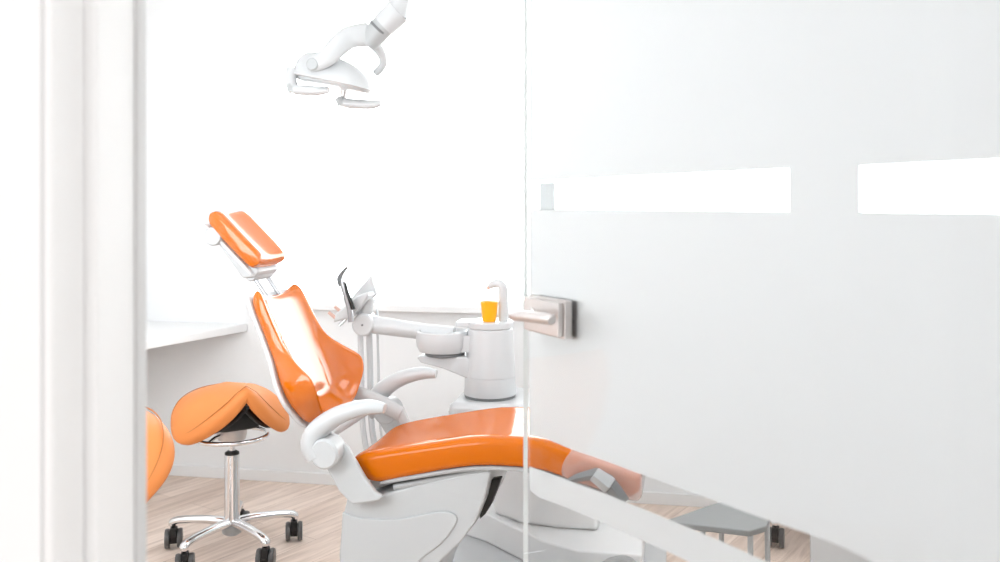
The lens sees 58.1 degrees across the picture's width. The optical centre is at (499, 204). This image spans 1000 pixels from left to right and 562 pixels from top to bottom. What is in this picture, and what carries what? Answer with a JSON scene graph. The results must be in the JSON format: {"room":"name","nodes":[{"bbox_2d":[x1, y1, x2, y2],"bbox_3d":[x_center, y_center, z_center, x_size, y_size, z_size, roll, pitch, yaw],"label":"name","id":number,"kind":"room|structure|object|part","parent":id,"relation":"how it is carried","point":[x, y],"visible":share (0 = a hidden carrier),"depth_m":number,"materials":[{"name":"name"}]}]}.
{"room":"dental clinic","nodes":[
{"label":"dental clinic","id":0,"kind":"room"},
{"bbox_2d":[0,0,42,561],"bbox_3d":[0.084,-0.225,0.884,6.100,3.050,0.135,0,0,11],"label":"wall","id":1,"kind":"structure","parent":0,"point":[21,21],"depth_m":0.92,"materials":[{"name":"white paint"}]},
{"bbox_2d":[43,0,146,561],"bbox_3d":[-0.444,0.230,0.989,0.030,2.140,0.144,0,0,14],"label":"trim","id":2,"kind":"structure","parent":1,"relation":"attached to","point":[95,51],"depth_m":0.97,"materials":[{"name":"white paint"}]},
{"bbox_2d":[509,0,999,561],"bbox_3d":[0.295,0.244,1.298,0.179,2.088,1.037,0,0,-28],"label":"door","id":3,"kind":"structure","parent":1,"relation":"in","point":[824,367],"depth_m":1.19,"materials":[{"name":"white glass"}]},
{"bbox_3d":[0.294,0.244,1.298,0.010,2.088,1.035,0,0,-28],"label":"glass pane","id":4,"kind":"part","parent":3,"relation":"part of","materials":[{"name":"glass"}]},
{"bbox_3d":[0.065,0.200,1.600,0.058,0.030,0.152,0,0,-28],"label":"lever handle","id":5,"kind":"part","parent":3,"relation":"part of","materials":[{"name":"metal"}]},
{"bbox_3d":[0.078,0.203,1.645,0.011,0.061,0.123,0,0,-28],"label":"plate","id":6,"kind":"part","parent":3,"relation":"part of","materials":[{"name":"metal"}]},
{"bbox_3d":[0.090,0.204,1.652,0.016,0.068,0.134,0,0,-28],"label":"lock plate","id":7,"kind":"part","parent":3,"relation":"part of","materials":[{"name":"metal"}]},
{"bbox_2d":[147,0,693,493],"bbox_3d":[0.317,-0.075,4.138,4.610,2.750,0.300,0,0,10],"label":"wall","id":8,"kind":"structure","parent":0,"point":[199,52],"depth_m":4.31,"materials":[{"name":"white paint"}]},
{"bbox_2d":[147,321,246,348],"bbox_3d":[-1.599,0.631,3.856,0.643,0.138,0.947,0,0,11],"label":"countertop","id":9,"kind":"structure","parent":8,"relation":"attached to","point":[159,334],"depth_m":4.06,"materials":[{"name":"white paint"}]},
{"bbox_2d":[246,0,522,313],"bbox_3d":[0.525,-0.384,3.947,3.472,1.737,0.100,0,0,11],"label":"window","id":10,"kind":"structure","parent":8,"relation":"in","point":[316,303],"depth_m":4.14,"materials":[{"name":"glass"}]},
{"bbox_3d":[0.522,0.470,3.928,3.470,0.030,0.062,0,0,11],"label":"sill","id":11,"kind":"part","parent":10,"relation":"part of","materials":[{"name":"white paint"}]},
{"bbox_2d":[169,464,718,506],"bbox_3d":[0.288,1.274,3.984,4.310,0.052,0.014,0,0,11],"label":"baseboard","id":12,"kind":"structure","parent":8,"relation":"attached to","point":[659,498],"depth_m":4.20,"materials":[{"name":"white paint"}]},
{"bbox_2d":[147,475,809,561],"bbox_3d":[0.000,1.350,1.500,10.000,0.100,11.000,0,0,0],"label":"floor","id":13,"kind":"structure","parent":0,"point":[320,508],"depth_m":3.65,"materials":[{"name":"brown wood"}]},
{"bbox_2d":[147,407,174,501],"bbox_3d":[-1.099,0.894,2.417,0.502,0.811,0.513,0,0,-30],"label":"stool","id":14,"kind":"object","parent":13,"relation":"on","point":[160,444],"visible":0.19,"depth_m":2.37,"materials":[{"name":"orange leather"}]},
{"bbox_2d":[164,382,302,561],"bbox_3d":[-1.010,0.974,3.403,0.513,0.652,0.502,0,0,-10],"label":"stool","id":15,"kind":"object","parent":13,"relation":"on","point":[226,409],"visible":1,"depth_m":3.29,"materials":[{"name":"orange leather"}]},
{"bbox_3d":[-1.134,1.190,3.391,0.241,0.046,0.044,0,0,8],"label":"leg","id":16,"kind":"part","parent":15,"relation":"part of","materials":[{"name":"silver metal"}]},
{"bbox_3d":[-1.062,1.190,3.255,0.044,0.046,0.241,0,0,26],"label":"leg","id":17,"kind":"part","parent":15,"relation":"part of","materials":[{"name":"silver metal"}]},
{"bbox_3d":[-1.013,0.757,3.384,0.429,0.208,0.395,0,0,-10],"label":"saddle seat","id":18,"kind":"part","parent":15,"relation":"part of","materials":[{"name":"orange leather"}]},
{"bbox_3d":[-1.026,1.190,3.501,0.044,0.046,0.242,0,0,-10],"label":"leg","id":19,"kind":"part","parent":15,"relation":"part of","materials":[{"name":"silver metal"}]},
{"bbox_3d":[-0.910,1.190,3.280,0.241,0.046,0.044,0,0,44],"label":"leg","id":20,"kind":"part","parent":15,"relation":"part of","materials":[{"name":"silver metal"}]},
{"bbox_3d":[-0.888,1.190,3.433,0.241,0.046,0.044,0,0,-28],"label":"leg","id":21,"kind":"part","parent":15,"relation":"part of","materials":[{"name":"silver metal"}]},
{"bbox_2d":[203,211,644,561],"bbox_3d":[-0.240,0.654,2.714,1.346,1.270,0.590,0,0,12],"label":"dental chair","id":22,"kind":"object","parent":13,"relation":"on","point":[414,494],"visible":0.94,"depth_m":2.54,"materials":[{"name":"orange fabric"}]},
{"bbox_3d":[-0.863,0.096,2.846,0.058,0.058,0.180,0,0,12],"label":"tilt knob","id":23,"kind":"part","parent":22,"relation":"part of","materials":[{"name":"grey plastic"}]},
{"bbox_3d":[-0.723,0.275,2.774,0.098,0.128,0.013,0,0,12],"label":"headrest rod","id":24,"kind":"part","parent":22,"relation":"part of","materials":[{"name":"metal"}]},
{"bbox_3d":[-0.706,0.275,2.856,0.098,0.128,0.013,0,0,12],"label":"headrest rod","id":25,"kind":"part","parent":22,"relation":"part of","materials":[{"name":"metal"}]},
{"bbox_3d":[-0.601,0.455,2.791,0.236,0.395,0.408,0,0,12],"label":"backrest","id":26,"kind":"part","parent":22,"relation":"part of","materials":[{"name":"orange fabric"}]},
{"bbox_3d":[-0.436,0.626,2.495,0.246,0.181,0.080,0,0,12],"label":"armrest","id":27,"kind":"part","parent":22,"relation":"part of","materials":[{"name":"plastic"}]},
{"bbox_3d":[-0.385,0.670,2.957,0.201,0.154,0.044,0,0,7],"label":"hinge arm","id":28,"kind":"part","parent":22,"relation":"part of","materials":[{"name":"plastic"}]},
{"bbox_3d":[-0.248,1.066,2.716,0.344,0.428,0.382,0,0,12],"label":"panel","id":29,"kind":"part","parent":22,"relation":"part of","materials":[{"name":"grey plastic"}]},
{"bbox_3d":[-0.330,0.626,2.994,0.246,0.181,0.080,0,0,12],"label":"armrest","id":30,"kind":"part","parent":22,"relation":"part of","materials":[{"name":"plastic"}]},
{"bbox_3d":[-0.165,0.764,2.519,0.279,0.084,0.018,0,0,12],"label":"slide rail","id":31,"kind":"part","parent":22,"relation":"part of","materials":[{"name":"grey plastic"}]},
{"bbox_2d":[355,407,641,495],"bbox_3d":[0.011,0.713,2.660,0.815,0.155,0.425,0,0,12],"label":"seat cushion","id":32,"kind":"object","parent":22,"relation":"on","point":[465,453],"depth_m":2.50,"materials":[{"name":"orange leather"}]},
{"bbox_2d":[328,274,665,561],"bbox_3d":[-0.042,0.784,3.236,1.259,1.032,0.900,0,0,10],"label":"dental unit","id":33,"kind":"object","parent":13,"relation":"on","point":[482,353],"visible":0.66,"depth_m":3.27,"materials":[{"name":"white plastic"}]},
{"bbox_2d":[337,258,355,321],"bbox_3d":[-0.572,0.316,3.351,0.074,0.241,0.030,0,0,10],"label":"suction handpiece","id":34,"kind":"object","parent":33,"relation":"in","point":[349,303],"visible":1,"depth_m":3.34,"materials":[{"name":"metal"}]},
{"bbox_3d":[-0.557,0.340,3.341,0.042,0.100,0.017,0,0,-1],"label":"lever","id":35,"kind":"part","parent":34,"relation":"part of","materials":[{"name":"black plastic"}]},
{"bbox_3d":[-0.332,0.468,3.392,0.331,0.095,0.068,0,0,10],"label":"swing arm","id":36,"kind":"part","parent":33,"relation":"part of","materials":[{"name":"white plastic"}]},
{"bbox_2d":[416,328,469,354],"bbox_3d":[-0.195,0.504,3.326,0.233,0.080,0.182,0,0,10],"label":"bowl","id":37,"kind":"object","parent":33,"relation":"on","point":[429,341],"depth_m":3.26,"materials":[{"name":"white ceramic"}]},
{"bbox_2d":[418,352,468,377],"bbox_3d":[-0.187,0.591,3.332,0.216,0.078,0.115,0,0,11],"label":"bowl","id":38,"kind":"object","parent":33,"relation":"on","point":[455,362],"depth_m":3.27,"materials":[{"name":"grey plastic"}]},
{"bbox_2d":[456,318,512,330],"bbox_3d":[-0.052,0.437,3.310,0.204,0.026,0.171,0,0,11],"label":"tray","id":39,"kind":"object","parent":33,"relation":"on","point":[477,324],"depth_m":3.25,"materials":[{"name":"white plastic"}]},
{"bbox_2d":[481,301,497,321],"bbox_3d":[-0.039,0.388,3.277,0.064,0.072,0.064,0,0,11],"label":"cup","id":40,"kind":"object","parent":33,"relation":"on","point":[488,308],"visible":1,"depth_m":3.25,"materials":[{"name":"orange plastic"}]},
{"bbox_3d":[-0.008,0.349,3.301,0.076,0.155,0.028,0,0,11],"label":"water spout","id":41,"kind":"part","parent":33,"relation":"part of","materials":[{"name":"white plastic"}]},
{"bbox_3d":[0.105,1.295,3.209,0.960,0.010,0.900,0,0,10],"label":"floor plate","id":42,"kind":"part","parent":33,"relation":"part of","materials":[{"name":"white plastic"}]},
{"bbox_2d":[603,555,635,561],"bbox_3d":[0.395,1.208,2.860,0.260,0.164,0.260,0,0,0],"label":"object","id":43,"kind":"object","parent":33,"relation":"on","point":[620,558],"visible":1,"depth_m":2.88,"materials":[{"name":"white plastic"}]},
{"bbox_2d":[669,503,769,561],"bbox_3d":[0.621,1.080,2.524,0.286,0.440,0.262,0,0,18],"label":"side table","id":44,"kind":"object","parent":13,"relation":"on","point":[720,518],"visible":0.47,"depth_m":2.45,"materials":[{"name":"grey laminate"}]},
{"bbox_3d":[0.634,1.087,2.584,0.015,0.425,0.027,0,0,-13],"label":"leg","id":45,"kind":"part","parent":44,"relation":"part of","materials":[{"name":"grey plastic"}]},
{"bbox_3d":[0.670,1.087,2.404,0.015,0.425,0.022,0,0,-9],"label":"leg","id":46,"kind":"part","parent":44,"relation":"part of","materials":[{"name":"grey plastic"}]},
{"bbox_3d":[0.764,1.087,2.562,0.029,0.425,0.015,0,0,-42],"label":"leg","id":47,"kind":"part","parent":44,"relation":"part of","materials":[{"name":"grey plastic"}]},
{"bbox_2d":[770,521,784,547],"bbox_3d":[1.262,0.974,3.559,0.513,0.652,0.502,0,0,25],"label":"stool","id":48,"kind":"object","parent":13,"relation":"on","point":[777,535],"visible":0.06,"depth_m":3.40,"materials":[{"name":"metal"}]},
{"bbox_2d":[810,535,871,561],"bbox_3d":[1.402,0.825,3.119,0.620,0.950,0.070,0,0,10],"label":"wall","id":49,"kind":"structure","parent":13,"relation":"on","point":[821,550],"depth_m":3.17,"materials":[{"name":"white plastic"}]},
{"bbox_3d":[-0.012,-1.510,2.363,5.245,0.120,4.685,0,0,0],"label":"ceiling","id":50,"kind":"structure","parent":0,"visible":0},
{"bbox_2d":[285,0,410,108],"bbox_3d":[-0.451,-0.881,2.874,0.453,1.138,0.202,0,0,10],"label":"lamp","id":51,"kind":"object","parent":50,"relation":"hanging from","point":[325,68],"visible":1,"depth_m":2.83,"materials":[{"name":"white plastic"}]},
{"bbox_3d":[-0.661,-0.403,2.860,0.044,0.073,0.041,0,0,11],"label":"handle post","id":52,"kind":"part","parent":51,"relation":"part of","materials":[{"name":"white plastic"}]},
{"bbox_3d":[-0.606,-0.368,2.844,0.138,0.047,0.034,0,0,11],"label":"handle","id":53,"kind":"part","parent":51,"relation":"part of","materials":[{"name":"white plastic"}]},
{"bbox_3d":[-0.532,-0.389,2.893,0.240,0.061,0.148,0,0,10],"label":"light panel","id":54,"kind":"part","parent":51,"relation":"part of","materials":[{"name":"grey plastic"}]},
{"bbox_3d":[-0.511,-0.375,2.945,0.028,0.050,0.027,0,0,11],"label":"handle post","id":55,"kind":"part","parent":51,"relation":"part of","materials":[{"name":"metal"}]},
{"bbox_3d":[-0.461,-0.335,2.936,0.155,0.046,0.033,0,0,10],"label":"handle","id":56,"kind":"part","parent":51,"relation":"part of","materials":[{"name":"white plastic"}]}
]}

